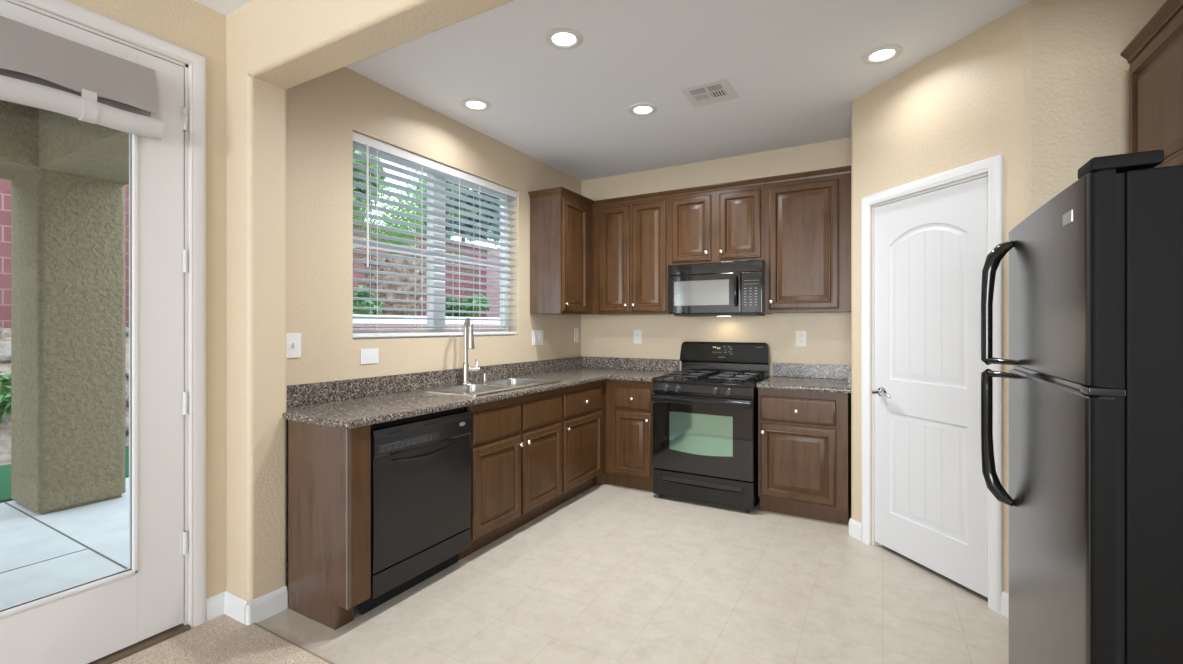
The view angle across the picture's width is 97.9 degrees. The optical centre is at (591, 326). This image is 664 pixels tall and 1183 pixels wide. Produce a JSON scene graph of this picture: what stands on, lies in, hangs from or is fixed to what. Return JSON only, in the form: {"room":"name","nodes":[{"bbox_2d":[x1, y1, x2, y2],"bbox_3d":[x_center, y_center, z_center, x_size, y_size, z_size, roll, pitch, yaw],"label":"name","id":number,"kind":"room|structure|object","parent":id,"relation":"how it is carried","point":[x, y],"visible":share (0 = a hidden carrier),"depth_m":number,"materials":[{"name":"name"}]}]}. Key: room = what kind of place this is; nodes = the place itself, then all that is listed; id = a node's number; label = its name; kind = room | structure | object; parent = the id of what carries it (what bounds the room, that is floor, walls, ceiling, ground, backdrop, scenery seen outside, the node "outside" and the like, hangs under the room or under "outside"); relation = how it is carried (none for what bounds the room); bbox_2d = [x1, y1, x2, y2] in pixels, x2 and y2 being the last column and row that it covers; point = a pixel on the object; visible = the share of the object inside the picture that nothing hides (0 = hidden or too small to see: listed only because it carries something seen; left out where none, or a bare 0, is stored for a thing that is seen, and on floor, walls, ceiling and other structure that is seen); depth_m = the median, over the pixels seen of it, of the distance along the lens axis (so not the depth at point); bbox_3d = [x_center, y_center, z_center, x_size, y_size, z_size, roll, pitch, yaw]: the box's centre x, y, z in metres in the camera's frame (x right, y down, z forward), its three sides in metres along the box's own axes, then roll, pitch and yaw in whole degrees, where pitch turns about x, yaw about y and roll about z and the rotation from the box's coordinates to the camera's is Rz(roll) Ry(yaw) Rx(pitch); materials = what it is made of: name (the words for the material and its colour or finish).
{"room":"kitchen","nodes":[
{"label":"kitchen","id":0,"kind":"room"},
{"bbox_2d":[17,0,225,623],"bbox_3d":[-3.790,-0.030,-1.157,0.160,2.820,8.255,0,0,29],"label":"wall","id":1,"kind":"structure","parent":0,"point":[191,25],"depth_m":2.33,"materials":[{"name":"beige paint"}]},
{"bbox_2d":[0,0,187,663],"bbox_3d":[-2.014,0.081,1.870,0.058,2.428,0.913,0,0,29],"label":"door","id":2,"kind":"structure","parent":1,"relation":"in","point":[87,622],"depth_m":2.14,"materials":[{"name":"white paint"}]},
{"bbox_2d":[0,16,164,139],"bbox_3d":[-1.979,-0.915,1.789,0.082,0.294,0.787,0,0,29],"label":"roman shade","id":3,"kind":"object","parent":2,"relation":"attached to","point":[40,69],"visible":1,"depth_m":1.90,"materials":[{"name":"grey fabric"}]},
{"bbox_2d":[4,0,205,627],"bbox_3d":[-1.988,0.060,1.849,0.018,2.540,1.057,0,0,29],"label":"trim","id":4,"kind":"structure","parent":1,"relation":"attached to","point":[196,62],"depth_m":2.27,"materials":[{"name":"white paint"}]},
{"bbox_2d":[88,623,190,663],"bbox_3d":[-2.057,1.328,1.888,0.180,0.044,0.933,0,0,29],"label":"trim","id":5,"kind":"structure","parent":1,"relation":"attached to","point":[146,643],"depth_m":2.11,"materials":[{"name":"brown metal"}]},
{"bbox_2d":[112,614,328,663],"bbox_3d":[-1.097,1.351,-2.682,6.070,0.058,8.252,0,0,29],"label":"floor","id":6,"kind":"structure","parent":0,"point":[223,639],"depth_m":2.11,"materials":[{"name":"beige carpet"}]},
{"bbox_2d":[249,0,513,89],"bbox_3d":[1.067,-1.278,0.927,5.855,0.323,0.175,0,0,29],"label":"wall header","id":7,"kind":"structure","parent":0,"point":[292,43],"depth_m":2.06,"materials":[{"name":"beige paint"}]},
{"bbox_2d":[226,3,287,602],"bbox_3d":[-1.575,-0.030,2.421,0.215,2.820,0.175,0,0,29],"label":"wall","id":8,"kind":"structure","parent":7,"relation":"attached to","point":[255,108],"depth_m":2.35,"materials":[{"name":"beige paint"}]},
{"bbox_2d":[286,67,580,590],"bbox_3d":[-0.944,-0.030,3.776,0.160,2.820,3.135,0,0,29],"label":"wall","id":9,"kind":"structure","parent":0,"point":[323,113],"depth_m":2.89,"materials":[{"name":"beige paint"}]},
{"bbox_2d":[206,586,287,624],"bbox_3d":[-1.578,1.278,2.339,0.319,0.105,0.139,0,0,-10],"label":"baseboard","id":10,"kind":"structure","parent":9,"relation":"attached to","point":[259,609],"depth_m":2.34,"materials":[{"name":"white paint"}]},
{"bbox_2d":[286,333,300,357],"bbox_3d":[-1.504,0.097,2.606,0.016,0.125,0.078,0,0,29],"label":"switch plate","id":11,"kind":"object","parent":9,"relation":"attached to","point":[293,340],"visible":0.94,"depth_m":2.60,"materials":[{"name":"white plastic"}]},
{"bbox_2d":[360,348,378,363],"bbox_3d":[-1.289,0.174,2.995,0.007,0.088,0.122,0,0,29],"label":"wall plate","id":12,"kind":"object","parent":9,"relation":"attached to","point":[367,356],"visible":1,"depth_m":2.99,"materials":[{"name":"white plastic"}]},
{"bbox_2d":[353,149,509,338],"bbox_3d":[-1.074,-0.517,3.623,0.065,1.185,1.520,0,0,29],"label":"window","id":13,"kind":"structure","parent":9,"relation":"in","point":[430,249],"depth_m":3.58,"materials":[{"name":"white plastic"}]},
{"bbox_2d":[353,132,516,336],"bbox_3d":[-1.001,-0.521,3.581,0.075,1.169,1.504,0,0,29],"label":"window blind","id":14,"kind":"object","parent":13,"relation":"attached to","point":[368,145],"visible":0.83,"depth_m":3.42,"materials":[{"name":"white plastic"}]},
{"bbox_2d":[532,330,542,344],"bbox_3d":[-0.464,0.097,4.453,0.008,0.128,0.165,0,0,29],"label":"switch plate","id":15,"kind":"object","parent":9,"relation":"attached to","point":[537,335],"visible":1,"depth_m":4.45,"materials":[{"name":"white plastic"}]},
{"bbox_2d":[528,187,593,314],"bbox_3d":[-0.237,-0.620,4.494,0.360,1.025,0.566,0,0,29],"label":"upper cabinet","id":16,"kind":"object","parent":9,"relation":"attached to","point":[561,218],"visible":1,"depth_m":4.30,"materials":[{"name":"brown wood"}]},
{"bbox_2d":[574,328,578,341],"bbox_3d":[-0.142,0.087,5.022,0.008,0.135,0.088,0,0,29],"label":"outlet plate","id":17,"kind":"object","parent":9,"relation":"attached to","point":[576,330],"visible":1,"depth_m":5.01,"materials":[{"name":"white plastic"}]},
{"bbox_2d":[194,0,1032,180],"bbox_3d":[-0.316,-1.490,-1.321,6.250,0.100,11.590,0,0,29],"label":"ceiling","id":18,"kind":"structure","parent":0,"point":[795,69],"depth_m":2.84,"materials":[{"name":"white paint"}]},
{"bbox_2d":[460,97,490,110],"bbox_3d":[-0.749,-1.433,3.335,0.196,0.012,0.196,0,0,29],"label":"recessed light","id":19,"kind":"object","parent":18,"relation":"in","point":[472,103],"visible":1,"depth_m":3.32,"materials":[{"name":"white paint"}]},
{"bbox_2d":[544,27,583,49],"bbox_3d":[-0.137,-1.433,2.571,0.196,0.012,0.196,0,0,29],"label":"recessed light","id":20,"kind":"object","parent":18,"relation":"in","point":[564,38],"visible":1,"depth_m":2.56,"materials":[{"name":"white paint"}]},
{"bbox_2d":[628,103,657,115],"bbox_3d":[0.340,-1.433,3.411,0.196,0.012,0.196,0,0,29],"label":"recessed light","id":21,"kind":"object","parent":18,"relation":"in","point":[639,109],"visible":1,"depth_m":3.40,"materials":[{"name":"white paint"}]},
{"bbox_2d":[680,78,737,106],"bbox_3d":[0.728,-1.436,3.173,0.280,0.007,0.290,0,0,29],"label":"ceiling vent","id":22,"kind":"object","parent":18,"relation":"in","point":[719,90],"visible":1,"depth_m":3.16,"materials":[{"name":"white metal"}]},
{"bbox_2d":[861,44,903,63],"bbox_3d":[1.536,-1.433,2.723,0.196,0.012,0.196,0,0,29],"label":"recessed light","id":23,"kind":"object","parent":18,"relation":"in","point":[888,52],"visible":1,"depth_m":2.71,"materials":[{"name":"white paint"}]},
{"bbox_2d":[257,484,1008,663],"bbox_3d":[0.841,1.355,2.828,3.980,0.050,3.228,0,0,29],"label":"floor","id":24,"kind":"structure","parent":0,"point":[610,574],"depth_m":2.51,"materials":[{"name":"beige tile"}]},
{"bbox_2d":[253,623,333,663],"bbox_3d":[0.084,1.352,1.398,3.690,0.056,0.012,0,0,29],"label":"trim","id":25,"kind":"structure","parent":24,"relation":"on","point":[256,624],"depth_m":2.14,"materials":[{"name":"beige"}]},
{"bbox_2d":[288,420,370,629],"bbox_3d":[-1.210,0.884,2.368,0.438,0.892,0.116,0,0,29],"label":"cabinet end panel","id":26,"kind":"object","parent":24,"relation":"on","point":[329,468],"visible":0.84,"depth_m":2.29,"materials":[{"name":"brown wood"}]},
{"bbox_2d":[360,407,471,614],"bbox_3d":[-1.066,0.887,2.729,0.598,0.885,0.640,0,0,29],"label":"dishwasher","id":27,"kind":"object","parent":24,"relation":"on","point":[421,464],"visible":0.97,"depth_m":2.54,"materials":[{"name":"black metal"}]},
{"bbox_2d":[380,436,431,450],"bbox_3d":[-0.884,0.557,2.477,0.001,0.026,0.311,0,0,29],"label":"print","id":28,"kind":"object","parent":27,"relation":"attached to","point":[405,442],"depth_m":2.46,"materials":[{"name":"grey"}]},
{"bbox_2d":[371,407,463,428],"bbox_3d":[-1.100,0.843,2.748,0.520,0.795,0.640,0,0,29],"label":"control panel","id":29,"kind":"object","parent":27,"relation":"in","point":[431,415],"depth_m":2.60,"materials":[{"name":"black"}]},
{"bbox_2d":[458,388,561,559],"bbox_3d":[-0.681,0.884,3.435,0.630,0.892,0.946,0,0,29],"label":"base cabinet","id":30,"kind":"object","parent":24,"relation":"on","point":[516,442],"visible":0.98,"depth_m":3.22,"materials":[{"name":"brown wood"}]},
{"bbox_2d":[282,356,678,428],"bbox_3d":[-0.396,0.366,3.543,1.021,0.141,2.999,0,0,29],"label":"countertop","id":31,"kind":"structure","parent":30,"relation":"on","point":[349,403],"depth_m":3.04,"materials":[{"name":"stone"}]},
{"bbox_2d":[462,318,479,383],"bbox_3d":[-0.837,0.168,3.546,0.124,0.454,0.145,0,0,-8],"label":"kitchen faucet","id":32,"kind":"object","parent":31,"relation":"on","point":[468,334],"visible":1,"depth_m":3.57,"materials":[{"name":"silver metal"}]},
{"bbox_2d":[411,377,561,410],"bbox_3d":[-0.675,0.486,3.500,0.532,0.181,0.962,0,0,29],"label":"sink","id":33,"kind":"object","parent":31,"relation":"in","point":[496,385],"visible":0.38,"depth_m":3.48,"materials":[{"name":"silver metal"}]},
{"bbox_2d":[482,373,487,380],"bbox_3d":[-0.780,0.367,3.772,0.042,0.056,0.041,0,0,29],"label":"soap dispenser","id":34,"kind":"object","parent":33,"relation":"on","point":[484,374],"visible":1,"depth_m":3.76,"materials":[{"name":"silver metal"}]},
{"bbox_2d":[552,380,604,508],"bbox_3d":[-0.283,0.884,4.139,0.630,0.892,0.668,0,0,29],"label":"base cabinet","id":35,"kind":"object","parent":24,"relation":"on","point":[583,405],"visible":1,"depth_m":3.95,"materials":[{"name":"brown wood"}]},
{"bbox_2d":[596,379,653,491],"bbox_3d":[0.408,0.884,4.442,0.506,0.892,0.640,0,0,29],"label":"base cabinet","id":36,"kind":"object","parent":24,"relation":"on","point":[628,404],"visible":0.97,"depth_m":4.18,"materials":[{"name":"brown wood"}]},
{"bbox_2d":[651,341,769,512],"bbox_3d":[0.959,0.732,4.079,0.765,1.197,0.705,0,0,29],"label":"gas range","id":37,"kind":"object","parent":24,"relation":"on","point":[705,413],"visible":0.98,"depth_m":3.83,"materials":[{"name":"black metal"}]},
{"bbox_2d":[653,374,767,399],"bbox_3d":[0.968,0.466,4.094,0.765,0.104,0.640,0,0,29],"label":"cooktop","id":38,"kind":"object","parent":37,"relation":"in","point":[702,387],"depth_m":3.84,"materials":[{"name":"black metal"}]},
{"bbox_2d":[758,388,850,524],"bbox_3d":[1.577,0.884,3.782,0.576,0.892,0.640,0,0,29],"label":"base cabinet","id":39,"kind":"object","parent":24,"relation":"on","point":[804,437],"visible":0.99,"depth_m":3.53,"materials":[{"name":"brown wood"}]},
{"bbox_2d":[757,363,850,392],"bbox_3d":[1.588,0.366,3.780,0.600,0.141,0.634,0,0,29],"label":"countertop","id":40,"kind":"structure","parent":39,"relation":"on","point":[786,376],"depth_m":3.93,"materials":[{"name":"stone"}]},
{"bbox_2d":[981,150,1182,663],"bbox_3d":[1.527,0.488,1.249,0.850,1.684,0.787,0,0,29],"label":"refrigerator","id":41,"kind":"object","parent":24,"relation":"on","point":[1094,499],"visible":1,"depth_m":1.07,"materials":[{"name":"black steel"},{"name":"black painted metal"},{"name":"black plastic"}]},
{"bbox_2d":[581,138,850,376],"bbox_3d":[1.611,-0.030,4.201,4.190,2.820,0.120,0,0,29],"label":"wall","id":42,"kind":"structure","parent":0,"point":[828,334],"depth_m":4.41,"materials":[{"name":"beige paint"}]},
{"bbox_2d":[592,191,670,314],"bbox_3d":[0.396,-0.620,4.610,0.729,1.025,0.360,0,0,29],"label":"upper cabinet","id":43,"kind":"object","parent":42,"relation":"attached to","point":[631,233],"visible":1,"depth_m":4.47,"materials":[{"name":"brown wood"}]},
{"bbox_2d":[634,330,641,343],"bbox_3d":[0.430,0.097,4.794,0.080,0.125,0.009,0,0,29],"label":"outlet plate","id":44,"kind":"object","parent":42,"relation":"attached to","point":[637,333],"visible":1,"depth_m":4.79,"materials":[{"name":"white plastic"}]},
{"bbox_2d":[668,178,764,264],"bbox_3d":[1.051,-0.820,4.240,0.773,0.624,0.360,0,0,29],"label":"upper cabinet","id":45,"kind":"object","parent":42,"relation":"attached to","point":[722,222],"visible":0.99,"depth_m":4.11,"materials":[{"name":"brown wood"}]},
{"bbox_2d":[668,260,771,316],"bbox_3d":[1.038,-0.292,4.191,0.752,0.421,0.455,0,0,29],"label":"microwave","id":46,"kind":"object","parent":45,"relation":"attached to","point":[731,288],"visible":0.98,"depth_m":4.01,"materials":[{"name":"black plastic"}]},
{"bbox_2d":[796,331,806,346],"bbox_3d":[1.667,0.097,4.095,0.082,0.126,0.009,0,0,29],"label":"outlet plate","id":47,"kind":"object","parent":42,"relation":"attached to","point":[801,336],"visible":1,"depth_m":4.09,"materials":[{"name":"beige plastic"}]},
{"bbox_2d":[764,166,850,312],"bbox_3d":[1.652,-0.620,3.900,0.604,1.025,0.360,0,0,29],"label":"upper cabinet","id":48,"kind":"object","parent":42,"relation":"attached to","point":[808,214],"visible":0.95,"depth_m":3.77,"materials":[{"name":"brown wood"}]},
{"bbox_2d":[773,363,850,387],"bbox_3d":[1.589,0.350,3.782,0.600,0.108,0.629,0,0,29],"label":"backsplash","id":49,"kind":"structure","parent":42,"relation":"attached to","point":[825,371],"depth_m":4.04,"materials":[{"name":"stone"}]},
{"bbox_2d":[851,90,871,544],"bbox_3d":[1.892,-0.030,3.510,0.190,2.820,0.847,0,0,29],"label":"wall","id":50,"kind":"structure","parent":0,"point":[861,105],"depth_m":3.23,"materials":[{"name":"beige paint"}]},
{"bbox_2d":[872,176,987,597],"bbox_3d":[1.790,0.290,2.784,0.110,2.020,0.692,0,0,-16],"label":"door","id":51,"kind":"structure","parent":50,"relation":"in","point":[931,248],"depth_m":2.75,"materials":[{"name":"white wood"}]},
{"bbox_2d":[861,154,1002,613],"bbox_3d":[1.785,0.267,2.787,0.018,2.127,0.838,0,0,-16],"label":"trim","id":52,"kind":"structure","parent":50,"relation":"attached to","point":[993,166],"depth_m":2.46,"materials":[{"name":"white paint"}]},
{"bbox_2d":[871,24,989,205],"bbox_3d":[1.847,-1.087,2.804,0.110,0.705,0.716,0,0,-16],"label":"wall","id":53,"kind":"structure","parent":0,"point":[930,118],"depth_m":2.73,"materials":[{"name":"beige paint"}]},
{"bbox_2d":[989,0,1166,592],"bbox_3d":[2.232,-0.030,2.229,0.808,2.820,0.194,0,0,29],"label":"wall","id":54,"kind":"structure","parent":0,"point":[1059,75],"depth_m":2.24,"materials":[{"name":"beige paint"}]},
{"bbox_2d":[849,518,1008,617],"bbox_3d":[1.950,1.278,2.540,0.328,0.105,1.609,0,0,-33],"label":"baseboard","id":55,"kind":"structure","parent":54,"relation":"attached to","point":[854,526],"depth_m":3.19,"materials":[{"name":"white paint"}]},
{"bbox_3d":[2.523,-0.030,1.842,0.120,2.820,3.090,0,0,29],"label":"wall","id":56,"kind":"structure","parent":0,"visible":0},
{"bbox_2d":[1120,0,1182,167],"bbox_3d":[1.946,-0.821,1.347,0.393,0.622,1.620,0,0,29],"label":"upper cabinet","id":57,"kind":"object","parent":56,"relation":"attached to","point":[1154,56],"visible":0.76,"depth_m":1.85,"materials":[{"name":"brown wood"}]},
{"label":"outside","id":58,"kind":"structure","parent":0,"visible":0},
{"bbox_2d":[353,150,385,220],"bbox_3d":[-6.858,-1.933,13.053,4.435,6.532,3.155,0,0,29],"label":"tree","id":59,"kind":"object","parent":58,"point":[356,189],"visible":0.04,"depth_m":11.99,"materials":[{"name":"green plant"}]},
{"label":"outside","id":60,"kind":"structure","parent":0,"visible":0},
{"bbox_2d":[410,175,499,245],"bbox_3d":[-4.266,-2.109,17.426,4.279,6.884,3.549,0,0,29],"label":"tree","id":61,"kind":"object","parent":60,"point":[446,189],"visible":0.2,"depth_m":17.14,"materials":[{"name":"green plant"}]},
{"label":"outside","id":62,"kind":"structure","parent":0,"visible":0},
{"bbox_2d":[0,445,128,502],"bbox_3d":[-4.400,1.425,5.933,1.500,0.130,18.000,0,0,29],"label":"ground","id":63,"kind":"structure","parent":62,"point":[5,470],"depth_m":4.57,"materials":[{"name":"green plant"}]},
{"bbox_2d":[486,248,499,317],"bbox_3d":[-0.364,-0.320,13.072,7.500,3.700,0.180,0,0,29],"label":"wall","id":64,"kind":"structure","parent":63,"relation":"on","point":[495,281],"depth_m":14.30,"materials":[{"name":"brick"}]},
{"bbox_3d":[-2.049,0.780,9.228,2.230,1.300,8.150,0,0,29],"label":"soil","id":65,"kind":"object","parent":63,"relation":"on","visible":0},
{"bbox_2d":[353,285,384,314],"bbox_3d":[-2.932,-0.176,6.711,0.667,0.717,0.670,0,0,29],"label":"shrub","id":66,"kind":"object","parent":65,"relation":"in","point":[365,294],"visible":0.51,"depth_m":6.55,"materials":[{"name":"green plant"}]},
{"bbox_2d":[353,152,493,315],"bbox_3d":[-2.822,-1.326,7.716,3.115,2.931,3.253,0,0,-20],"label":"palm","id":67,"kind":"object","parent":65,"relation":"on","point":[383,295],"visible":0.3,"depth_m":7.52,"materials":[{"name":"green plant"}]},
{"bbox_2d":[445,293,493,316],"bbox_3d":[-2.239,-0.202,8.774,1.079,0.766,0.934,0,0,9],"label":"shrub","id":68,"kind":"object","parent":65,"relation":"in","point":[450,299],"visible":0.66,"depth_m":8.57,"materials":[{"name":"green plant"}]},
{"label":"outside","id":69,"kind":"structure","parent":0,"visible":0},
{"bbox_2d":[0,328,128,465],"bbox_3d":[-5.418,0.635,8.806,3.200,1.509,22.000,0,0,29],"label":"bank","id":70,"kind":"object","parent":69,"point":[5,337],"visible":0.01,"depth_m":5.88,"materials":[{"name":"soil"}]},
{"bbox_2d":[0,347,10,362],"bbox_3d":[-6.856,0.337,6.041,0.210,0.184,0.295,0,0,-26],"label":"rock","id":71,"kind":"object","parent":70,"relation":"on","point":[5,353],"visible":0.51,"depth_m":5.95,"materials":[{"name":"grey stone"}]},
{"bbox_2d":[0,371,10,419],"bbox_3d":[-6.203,0.717,5.335,0.608,0.726,0.551,0,0,-30],"label":"shrub","id":72,"kind":"object","parent":70,"relation":"on","point":[5,384],"visible":0.48,"depth_m":5.33,"materials":[{"name":"green plant"}]},
{"bbox_2d":[126,417,128,431],"bbox_3d":[-5.476,1.159,6.079,0.328,0.179,0.311,0,0,-21],"label":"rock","id":73,"kind":"object","parent":70,"relation":"on","point":[127,418],"visible":0.13,"depth_m":5.97,"materials":[{"name":"grey stone"}]},
{"bbox_2d":[0,179,486,328],"bbox_3d":[-6.027,-0.330,9.151,0.240,3.720,24.000,0,0,29],"label":"wall","id":74,"kind":"structure","parent":70,"relation":"on","point":[5,185],"depth_m":7.57,"materials":[{"name":"red brick"}]},
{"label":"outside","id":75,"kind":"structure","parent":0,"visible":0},
{"bbox_2d":[0,477,128,608],"bbox_3d":[-2.121,1.435,5.220,3.170,0.110,17.000,0,0,29],"label":"patio slab","id":76,"kind":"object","parent":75,"point":[103,526],"depth_m":3.21,"materials":[{"name":"concrete"}]},
{"bbox_2d":[0,502,126,573],"bbox_3d":[-4.764,1.381,0.543,3.170,0.005,6.257,0,0,29],"label":"joint","id":77,"kind":"object","parent":76,"relation":"on","point":[34,518],"visible":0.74,"depth_m":3.23,"materials":[{"name":"grey"}]},
{"bbox_2d":[11,168,125,514],"bbox_3d":[-4.170,0.115,4.115,0.650,2.530,0.510,0,0,29],"label":"stucco column","id":78,"kind":"structure","parent":76,"relation":"on","point":[68,231],"depth_m":3.93,"materials":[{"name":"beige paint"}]},
{"bbox_2d":[0,100,128,184],"bbox_3d":[-4.619,-1.411,0.765,3.165,0.519,6.785,0,0,29],"label":"patio cover","id":79,"kind":"object","parent":78,"relation":"on","point":[31,138],"visible":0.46,"depth_m":3.62,"materials":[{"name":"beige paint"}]},
{"bbox_2d":[353,314,499,329],"bbox_3d":[-1.000,0.650,8.595,0.260,1.560,8.220,0,0,29],"label":"wall","id":80,"kind":"structure","parent":76,"relation":"on","point":[356,322],"depth_m":6.19,"materials":[{"name":"white"}]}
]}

